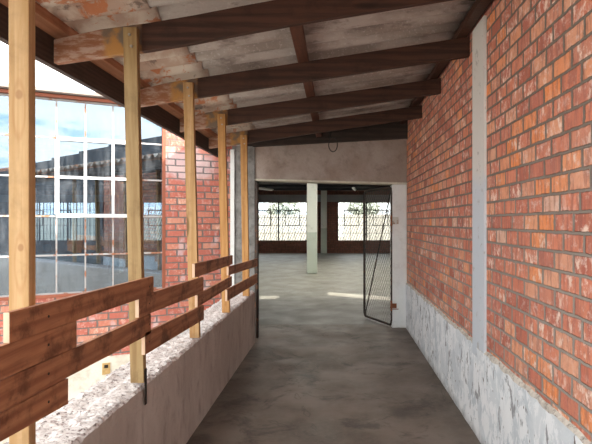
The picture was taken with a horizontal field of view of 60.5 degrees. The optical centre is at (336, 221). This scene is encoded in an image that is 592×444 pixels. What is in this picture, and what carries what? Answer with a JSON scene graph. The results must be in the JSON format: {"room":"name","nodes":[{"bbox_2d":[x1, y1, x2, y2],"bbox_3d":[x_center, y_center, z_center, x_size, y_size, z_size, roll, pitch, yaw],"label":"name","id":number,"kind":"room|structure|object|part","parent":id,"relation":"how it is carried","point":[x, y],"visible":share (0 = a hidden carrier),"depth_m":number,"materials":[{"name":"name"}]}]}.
{"room":"covered outdoor walkway","nodes":[
{"label":"covered outdoor walkway","id":0,"kind":"room"},
{"bbox_2d":[0,354,129,443],"bbox_3d":[-9.244,2.720,3.205,17.450,2.100,0.291,0,0,-27],"label":"trim","id":1,"kind":"structure","parent":0,"point":[82,380],"depth_m":6.16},
{"bbox_2d":[102,362,109,374],"bbox_3d":[-2.848,1.810,6.230,0.090,0.140,0.020,0,0,-27],"label":"wall vent","id":2,"kind":"object","parent":1,"relation":"attached to","point":[105,366],"visible":0.93,"depth_m":6.22,"materials":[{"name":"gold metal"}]},
{"bbox_2d":[0,83,236,355],"bbox_3d":[-9.300,-0.045,3.317,17.450,3.430,0.741,0,0,-27],"label":"wall","id":3,"kind":"structure","parent":0,"point":[207,165],"depth_m":6.65,"materials":[{"name":"red brick"}]},
{"bbox_2d":[0,93,165,300],"bbox_3d":[-3.776,-0.290,5.839,3.426,2.380,0.091,0,0,-27],"label":"window","id":4,"kind":"structure","parent":3,"relation":"attached to","point":[85,140],"depth_m":6.20,"materials":[{"name":"white metal"}]},
{"bbox_3d":[-3.769,0.883,5.820,3.421,0.034,0.050,0,0,-27],"label":"sill","id":5,"kind":"part","parent":4,"relation":"part of","materials":[{"name":"red metal"}]},
{"bbox_3d":[-2.268,-0.305,6.610,0.040,2.350,0.060,0,0,-27],"label":"frame","id":6,"kind":"part","parent":4,"relation":"part of","materials":[{"name":"red metal"}]},
{"bbox_2d":[230,149,234,286],"bbox_3d":[-1.442,0.335,6.987,0.055,2.670,0.065,0,0,0],"label":"trim","id":7,"kind":"structure","parent":3,"relation":"attached to","point":[232,151],"depth_m":6.96,"materials":[{"name":"white paint"}]},
{"bbox_2d":[4,291,254,443],"bbox_3d":[-1.139,2.299,0.575,0.281,2.943,11.150,0,0,0],"label":"wall","id":8,"kind":"structure","parent":0,"point":[186,375],"depth_m":3.03,"materials":[{"name":"grey paint"}]},
{"bbox_2d":[9,0,35,443],"bbox_3d":[-1.054,-0.039,1.691,0.074,1.962,0.046,0,0,0],"label":"timber post","id":9,"kind":"object","parent":8,"relation":"on","point":[22,223],"visible":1,"depth_m":1.68,"materials":[{"name":"brown wood"}]},
{"bbox_2d":[0,378,67,441],"bbox_3d":[-0.977,0.601,1.526,0.020,0.108,0.589,0,0,0],"label":"board","id":10,"kind":"object","parent":9,"relation":"attached to","point":[36,407],"visible":0.86,"depth_m":1.61,"materials":[{"name":"brown wood"}]},
{"bbox_2d":[0,321,76,379],"bbox_3d":[-0.977,0.409,1.555,0.020,0.111,0.647,0,0,0],"label":"board","id":11,"kind":"object","parent":9,"relation":"attached to","point":[17,356],"visible":0.86,"depth_m":1.62,"materials":[{"name":"brown wood"}]},
{"bbox_2d":[3,276,153,342],"bbox_3d":[-0.977,0.325,2.080,0.020,0.114,1.174,0,0,0],"label":"board","id":12,"kind":"object","parent":9,"relation":"attached to","point":[18,324],"visible":1,"depth_m":1.82,"materials":[{"name":"brown wood"}]},
{"bbox_3d":[-0.255,-1.092,1.736,2.450,0.516,0.042,0,0,0],"label":"rafter","id":13,"kind":"object","parent":9,"relation":"attached to","visible":0},
{"bbox_2d":[0,3,217,156],"bbox_3d":[-1.522,-0.902,3.575,0.045,0.155,5.750,0,0,0],"label":"fascia","id":14,"kind":"object","parent":13,"relation":"attached to","point":[87,74],"visible":0.72,"depth_m":3.14,"materials":[{"name":"brown wood"}]},
{"bbox_2d":[289,25,321,136],"bbox_3d":[-0.246,-1.189,3.810,0.075,0.061,6.220,0,0,0],"label":"batten","id":15,"kind":"object","parent":13,"relation":"on","point":[297,32],"visible":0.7,"depth_m":3.47,"materials":[{"name":"brown wood"}]},
{"bbox_2d":[400,0,491,124],"bbox_3d":[0.905,-1.365,3.810,0.080,0.062,6.220,0,0,0],"label":"batten","id":16,"kind":"object","parent":13,"relation":"on","point":[478,8],"visible":0.67,"depth_m":3.51,"materials":[{"name":"brown wood"}]},
{"bbox_2d":[123,27,146,404],"bbox_3d":[-1.042,-0.029,2.604,0.112,1.942,0.046,0,0,0],"label":"timber post","id":17,"kind":"object","parent":8,"relation":"on","point":[131,48],"visible":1,"depth_m":2.59,"materials":[{"name":"brown wood"}]},
{"bbox_2d":[0,314,150,412],"bbox_3d":[-0.977,0.519,1.930,0.020,0.124,1.397,0,0,0],"label":"board","id":18,"kind":"object","parent":17,"relation":"attached to","point":[15,388],"visible":0.91,"depth_m":1.82,"materials":[{"name":"brown wood"}]},
{"bbox_2d":[135,277,202,317],"bbox_3d":[-0.977,0.438,3.067,0.020,0.147,1.196,0,0,0],"label":"board","id":19,"kind":"object","parent":17,"relation":"attached to","point":[167,296],"visible":0.93,"depth_m":2.90,"materials":[{"name":"brown wood"}]},
{"bbox_2d":[183,82,200,337],"bbox_3d":[-1.054,-0.086,3.662,0.119,1.848,0.046,0,0,0],"label":"timber post","id":20,"kind":"object","parent":8,"relation":"on","point":[188,87],"visible":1,"depth_m":3.65,"materials":[{"name":"brown wood"}]},
{"bbox_2d":[142,305,203,354],"bbox_3d":[-0.977,0.634,3.112,0.020,0.148,1.127,0,0,0],"label":"board","id":21,"kind":"object","parent":20,"relation":"attached to","point":[164,332],"visible":0.88,"depth_m":2.94,"materials":[{"name":"brown wood"}]},
{"bbox_2d":[195,276,231,306],"bbox_3d":[-0.977,0.546,4.081,0.020,0.093,1.149,0,0,0],"label":"board","id":22,"kind":"object","parent":20,"relation":"attached to","point":[212,291],"visible":0.92,"depth_m":3.93,"materials":[{"name":"brown wood"}]},
{"bbox_2d":[217,114,229,312],"bbox_3d":[-1.048,-0.081,4.677,0.113,1.838,0.046,0,0,0],"label":"timber post","id":23,"kind":"object","parent":8,"relation":"on","point":[222,150],"visible":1,"depth_m":4.66,"materials":[{"name":"orange wood"}]},
{"bbox_2d":[192,255,232,277],"bbox_3d":[-0.977,0.338,4.064,0.020,0.107,1.247,0,0,0],"label":"board","id":24,"kind":"object","parent":23,"relation":"attached to","point":[200,268],"visible":1,"depth_m":3.86,"materials":[{"name":"brown wood"}]},
{"bbox_2d":[240,135,249,295],"bbox_3d":[-1.043,-0.073,5.722,0.102,1.823,0.046,0,0,0],"label":"timber post","id":25,"kind":"object","parent":8,"relation":"on","point":[243,138],"visible":1,"depth_m":5.71,"materials":[{"name":"orange wood"}]},
{"bbox_2d":[225,274,256,300],"bbox_3d":[-0.977,0.668,5.298,0.020,0.142,1.684,0,0,0],"label":"board","id":26,"kind":"object","parent":25,"relation":"attached to","point":[236,289],"visible":0.95,"depth_m":5.07,"materials":[{"name":"brown wood"}]},
{"bbox_2d":[227,259,256,274],"bbox_3d":[-0.977,0.470,5.325,0.020,0.138,1.630,0,0,0],"label":"board","id":27,"kind":"object","parent":25,"relation":"attached to","point":[236,268],"visible":1,"depth_m":5.12,"materials":[{"name":"brown wood"}]},
{"bbox_2d":[255,183,258,337],"bbox_3d":[-1.041,0.480,6.599,0.056,1.948,0.765,0,0,-10],"label":"gate","id":28,"kind":"object","parent":8,"relation":"attached to","point":[256,184],"visible":0.97,"depth_m":6.23,"materials":[{"name":"black metal"}]},
{"bbox_2d":[0,97,355,184],"bbox_3d":[-7.100,-1.545,11.655,19.800,0.050,24.490,0,0,0],"label":"ceiling","id":29,"kind":"structure","parent":0,"point":[70,117],"depth_m":8.87,"materials":[{"name":"white"}]},
{"bbox_2d":[0,145,161,151],"bbox_3d":[-7.100,-1.460,10.000,19.760,0.119,0.120,0,0,0],"label":"ceiling beam","id":30,"kind":"structure","parent":29,"relation":"attached to","point":[3,148],"depth_m":9.94,"materials":[{"name":"metal"}]},
{"bbox_2d":[0,168,161,171],"bbox_3d":[-7.100,-1.460,14.200,19.760,0.119,0.120,0,0,0],"label":"ceiling beam","id":31,"kind":"structure","parent":29,"relation":"attached to","point":[1,169],"depth_m":14.14,"materials":[{"name":"metal"}]},
{"bbox_2d":[0,176,161,179],"bbox_3d":[-7.100,-1.460,16.600,19.760,0.119,0.120,0,0,0],"label":"ceiling beam","id":32,"kind":"structure","parent":29,"relation":"attached to","point":[1,177],"depth_m":16.54,"materials":[{"name":"metal"}]},
{"bbox_2d":[0,188,389,190],"bbox_3d":[-7.100,-1.460,22.400,19.760,0.119,0.120,0,0,0],"label":"ceiling beam","id":33,"kind":"structure","parent":29,"relation":"attached to","point":[1,189],"depth_m":22.34,"materials":[{"name":"metal"}]},
{"bbox_2d":[0,185,390,187],"bbox_3d":[-7.100,-1.460,20.600,19.760,0.119,0.120,0,0,0],"label":"ceiling beam","id":34,"kind":"structure","parent":29,"relation":"attached to","point":[1,186],"depth_m":20.54,"materials":[{"name":"metal"}]},
{"bbox_2d":[258,182,273,190],"bbox_3d":[-2.750,-1.365,19.200,0.100,0.306,1.200,0,0,22],"label":"lamp","id":35,"kind":"object","parent":29,"relation":"hanging from","point":[260,188],"visible":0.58,"depth_m":19.30,"materials":[{"name":"metal"}]},
{"bbox_2d":[0,191,389,252],"bbox_3d":[-7.100,-0.065,24.025,19.800,3.670,0.250,0,0,0],"label":"wall","id":36,"kind":"structure","parent":0,"point":[101,242],"depth_m":23.90,"materials":[{"name":"brick"}]},
{"bbox_2d":[43,244,50,251],"bbox_3d":[-13.701,1.225,23.884,0.380,0.380,0.029,0,0,0],"label":"round plate","id":37,"kind":"object","parent":36,"relation":"attached to","point":[47,247],"visible":1,"depth_m":23.87,"materials":[{"name":"grey metal"}]},
{"bbox_2d":[35,202,94,240],"bbox_3d":[-13.464,-0.022,24.016,4.023,1.845,0.132,0,0,0],"label":"window","id":38,"kind":"structure","parent":36,"relation":"in","point":[37,210],"depth_m":23.99,"materials":[{"name":"metal"}]},
{"bbox_2d":[66,244,73,251],"bbox_3d":[-12.636,1.225,23.884,0.380,0.380,0.029,0,0,0],"label":"round plate","id":39,"kind":"object","parent":36,"relation":"attached to","point":[69,247],"visible":1,"depth_m":23.87,"materials":[{"name":"metal"}]},
{"bbox_2d":[88,244,95,251],"bbox_3d":[-11.595,1.225,23.884,0.380,0.380,0.029,0,0,0],"label":"round plate","id":40,"kind":"object","parent":36,"relation":"attached to","point":[91,247],"visible":1,"depth_m":23.87,"materials":[{"name":"brown metal"}]},
{"bbox_2d":[143,202,161,240],"bbox_3d":[-8.069,-0.022,24.016,2.319,1.845,0.132,0,0,0],"label":"window","id":41,"kind":"structure","parent":36,"relation":"in","point":[148,225],"depth_m":24.01,"materials":[{"name":"metal"}]},
{"bbox_2d":[0,195,389,201],"bbox_3d":[-7.100,-1.120,23.880,19.800,0.340,0.039,0,0,0],"label":"trim","id":42,"kind":"structure","parent":36,"relation":"attached to","point":[3,198],"depth_m":23.86,"materials":[{"name":"metal"}]},
{"bbox_2d":[259,202,306,240],"bbox_3d":[-3.455,-0.022,24.016,4.070,1.845,0.132,0,0,0],"label":"window","id":43,"kind":"structure","parent":36,"relation":"in","point":[264,210],"depth_m":23.99,"materials":[{"name":"metal"}]},
{"bbox_2d":[338,202,389,240],"bbox_3d":[1.401,-0.022,24.016,2.736,1.845,0.132,0,0,0],"label":"window","id":44,"kind":"structure","parent":36,"relation":"in","point":[350,210],"depth_m":23.99,"materials":[{"name":"metal"}]},
{"bbox_2d":[0,253,480,443],"bbox_3d":[-7.075,1.620,10.400,20.050,0.300,27.200,0,0,0],"label":"floor","id":45,"kind":"structure","parent":0,"point":[297,383],"depth_m":5.17,"materials":[{"name":"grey concrete"}]},
{"bbox_2d":[109,172,122,273],"bbox_3d":[-6.350,-0.025,14.538,0.289,2.989,0.289,0,0,0],"label":"concrete column","id":46,"kind":"structure","parent":45,"relation":"on","point":[118,222],"depth_m":14.40,"materials":[{"name":"paint"}]},
{"bbox_2d":[307,183,316,273],"bbox_3d":[-0.715,-0.025,14.538,0.289,2.989,0.289,0,0,0],"label":"concrete column","id":47,"kind":"structure","parent":45,"relation":"on","point":[311,187],"depth_m":14.40,"materials":[{"name":"paint"}]},
{"bbox_2d":[321,191,326,252],"bbox_3d":[-0.615,-0.025,23.728,0.284,2.989,0.284,0,0,0],"label":"concrete column","id":48,"kind":"structure","parent":45,"relation":"on","point":[323,193],"depth_m":23.59,"materials":[{"name":"paint"}]},
{"bbox_2d":[255,139,406,182],"bbox_3d":[-0.085,-0.858,7.121,2.121,0.628,0.258,0,0,0],"label":"wall","id":49,"kind":"structure","parent":0,"point":[379,160],"depth_m":7.00,"materials":[{"name":"grey concrete"}]},
{"bbox_2d":[232,146,257,291],"bbox_3d":[-1.298,1.361,7.115,0.331,4.831,0.285,0,0,0],"label":"trim","id":50,"kind":"structure","parent":49,"relation":"attached to","point":[251,150],"depth_m":6.98,"materials":[{"name":"grey concrete"}]},
{"bbox_2d":[247,121,399,145],"bbox_3d":[-0.165,-1.315,7.125,2.270,0.570,0.250,0,0,0],"label":"trim","id":51,"kind":"structure","parent":49,"relation":"attached to","point":[248,144],"depth_m":7.00,"materials":[{"name":"brown wood"}]},
{"bbox_2d":[252,121,407,146],"bbox_3d":[-0.095,-1.212,6.957,2.130,0.355,0.055,0,0,0],"label":"board","id":52,"kind":"object","parent":49,"relation":"attached to","point":[392,131],"visible":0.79,"depth_m":6.93,"materials":[{"name":"brown wood"}]},
{"bbox_2d":[255,179,406,184],"bbox_3d":[-0.090,-0.560,7.124,2.120,0.080,0.272,0,0,0],"label":"trim","id":53,"kind":"structure","parent":49,"relation":"attached to","point":[257,180],"depth_m":6.99,"materials":[{"name":"grey concrete"}]},
{"bbox_2d":[407,0,591,441],"bbox_3d":[1.095,-0.890,-1.375,0.250,5.320,17.250,0,0,0],"label":"wall","id":54,"kind":"structure","parent":0,"point":[539,52],"depth_m":2.63,"materials":[{"name":"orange brick"}]},
{"bbox_2d":[54,0,452,64],"bbox_3d":[-0.253,-1.099,2.649,2.445,0.541,0.042,0,0,0],"label":"rafter","id":55,"kind":"object","parent":54,"relation":"attached to","point":[266,16],"visible":0.97,"depth_m":2.63,"materials":[{"name":"brown wood"}]},
{"bbox_2d":[140,37,469,106],"bbox_3d":[-0.250,-1.097,3.706,2.440,0.513,0.042,0,0,0],"label":"rafter","id":56,"kind":"object","parent":54,"relation":"attached to","point":[453,49],"visible":0.83,"depth_m":3.69,"materials":[{"name":"brown wood"}]},
{"bbox_2d":[0,0,228,146],"bbox_3d":[-1.455,-1.004,3.650,0.080,0.062,5.900,0,0,0],"label":"batten","id":57,"kind":"object","parent":56,"relation":"on","point":[46,21],"visible":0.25,"depth_m":3.05,"materials":[{"name":"brown wood"}]},
{"bbox_2d":[35,0,151,21],"bbox_3d":[-1.295,-1.086,2.195,0.650,0.164,0.906,0,0,0],"label":"sheet","id":58,"kind":"object","parent":57,"relation":"on","point":[64,10],"visible":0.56,"depth_m":2.57,"materials":[{"name":"beige metal"}]},
{"bbox_2d":[147,0,195,6],"bbox_3d":[-0.052,-1.284,2.195,2.035,0.376,0.906,0,0,0],"label":"sheet","id":59,"kind":"object","parent":58,"relation":"on","point":[151,3],"visible":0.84,"depth_m":2.60,"materials":[{"name":"beige metal"}]},
{"bbox_2d":[64,7,204,79],"bbox_3d":[-1.295,-1.086,3.180,0.650,0.164,1.056,0,0,0],"label":"sheet","id":60,"kind":"object","parent":57,"relation":"on","point":[175,61],"visible":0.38,"depth_m":3.29,"materials":[{"name":"beige metal"}]},
{"bbox_2d":[157,0,475,68],"bbox_3d":[-0.052,-1.284,3.180,2.035,0.376,1.056,0,0,0],"label":"sheet","id":61,"kind":"object","parent":60,"relation":"on","point":[442,17],"visible":0.54,"depth_m":3.44,"materials":[{"name":"beige metal"}]},
{"bbox_2d":[143,69,232,109],"bbox_3d":[-1.295,-1.086,4.215,0.650,0.164,1.006,0,0,0],"label":"sheet","id":62,"kind":"object","parent":57,"relation":"on","point":[222,99],"visible":0.16,"depth_m":3.83,"materials":[{"name":"beige metal"}]},
{"bbox_2d":[208,31,455,101],"bbox_3d":[-0.052,-1.284,4.215,2.035,0.376,1.006,0,0,0],"label":"sheet","id":63,"kind":"object","parent":62,"relation":"on","point":[426,68],"visible":0.23,"depth_m":3.85,"materials":[{"name":"beige metal"}]},
{"bbox_2d":[195,103,251,129],"bbox_3d":[-1.295,-1.086,5.245,0.650,0.164,1.046,0,0,0],"label":"sheet","id":64,"kind":"object","parent":57,"relation":"on","point":[227,106],"visible":0.17,"depth_m":4.88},
{"bbox_2d":[233,72,430,122],"bbox_3d":[-0.052,-1.284,5.245,2.035,0.376,1.046,0,0,0],"label":"sheet","id":65,"kind":"object","parent":64,"relation":"on","point":[418,77],"visible":0.2,"depth_m":4.88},
{"bbox_2d":[212,124,256,145],"bbox_3d":[-1.295,-1.086,6.380,0.650,0.164,1.216,0,0,0],"label":"sheet","id":66,"kind":"object","parent":57,"relation":"on","point":[245,127],"visible":0.13,"depth_m":5.94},
{"bbox_2d":[252,99,413,128],"bbox_3d":[-0.052,-1.284,6.380,2.035,0.376,1.216,0,0,0],"label":"sheet","id":67,"kind":"object","parent":66,"relation":"on","point":[404,103],"visible":0.3,"depth_m":5.95,"materials":[{"name":"grey concrete"}]},
{"bbox_2d":[328,131,337,151],"bbox_3d":[-0.052,-1.071,6.500,0.125,0.345,0.010,0,0,0],"label":"cable","id":68,"kind":"object","parent":67,"relation":"hanging from","point":[331,131],"visible":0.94,"depth_m":6.50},
{"bbox_2d":[180,78,440,131],"bbox_3d":[-0.247,-1.091,4.721,2.435,0.502,0.042,0,0,0],"label":"rafter","id":69,"kind":"object","parent":54,"relation":"attached to","point":[430,87],"visible":0.95,"depth_m":4.70,"materials":[{"name":"brown wood"}]},
{"bbox_2d":[209,105,421,148],"bbox_3d":[-0.245,-1.083,5.766,2.430,0.493,0.042,0,0,0],"label":"rafter","id":70,"kind":"object","parent":54,"relation":"attached to","point":[415,112],"visible":0.95,"depth_m":5.75,"materials":[{"name":"brown wood"}]},
{"bbox_2d":[363,187,397,325],"bbox_3d":[0.597,0.480,7.352,0.102,1.948,0.889,0,0,-29],"label":"gate","id":71,"kind":"object","parent":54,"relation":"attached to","point":[393,220],"visible":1,"depth_m":7.41,"materials":[{"name":"black metal"}]},
{"bbox_3d":[0.805,-0.020,6.994,0.090,0.100,0.011,0,0,0],"label":"hinge plate","id":72,"kind":"part","parent":71,"relation":"part of","materials":[{"name":"grey metal"}]},
{"bbox_2d":[390,184,406,327],"bbox_3d":[0.866,0.474,7.125,0.208,1.991,0.250,0,0,0],"label":"pillar","id":73,"kind":"structure","parent":54,"relation":"attached to","point":[399,191],"depth_m":7.00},
{"bbox_2d":[472,15,486,363],"bbox_3d":[0.986,-0.210,3.413,0.068,2.260,0.277,0,0,0],"label":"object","id":74,"kind":"structure","parent":54,"relation":"attached to","point":[479,34],"depth_m":3.35,"materials":[{"name":"white paint"}]},
{"bbox_2d":[406,283,591,443],"bbox_3d":[0.961,1.144,1.900,0.022,0.653,10.200,0,0,0],"label":"wall base","id":75,"kind":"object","parent":54,"relation":"attached to","point":[497,405],"depth_m":3.31,"materials":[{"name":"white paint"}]},
{"label":"outside","id":76,"kind":"structure","parent":0,"visible":0},
{"bbox_3d":[0.000,3.920,15.000,120.000,0.300,150.000,0,0,0],"label":"ground","id":77,"kind":"structure","parent":76,"visible":0},
{"bbox_2d":[35,215,389,239],"bbox_3d":[-9.000,1.575,42.200,62.000,4.390,0.400,0,0,0],"label":"wall","id":78,"kind":"structure","parent":77,"relation":"on","point":[46,220],"depth_m":42.00,"materials":[{"name":"white paint"}]},
{"bbox_2d":[266,203,300,214],"bbox_3d":[-5.350,0.704,49.987,3.514,6.148,2.789,0,0,0],"label":"tree","id":79,"kind":"object","parent":77,"relation":"on","point":[289,206],"visible":0.49,"depth_m":49.29,"materials":[{"name":"green plant"}]},
{"bbox_2d":[347,203,380,214],"bbox_3d":[2.590,0.702,49.002,3.226,6.151,2.561,0,0,0],"label":"tree","id":80,"kind":"object","parent":77,"relation":"on","point":[358,206],"visible":0.42,"depth_m":48.44,"materials":[{"name":"green plant"}]}
]}

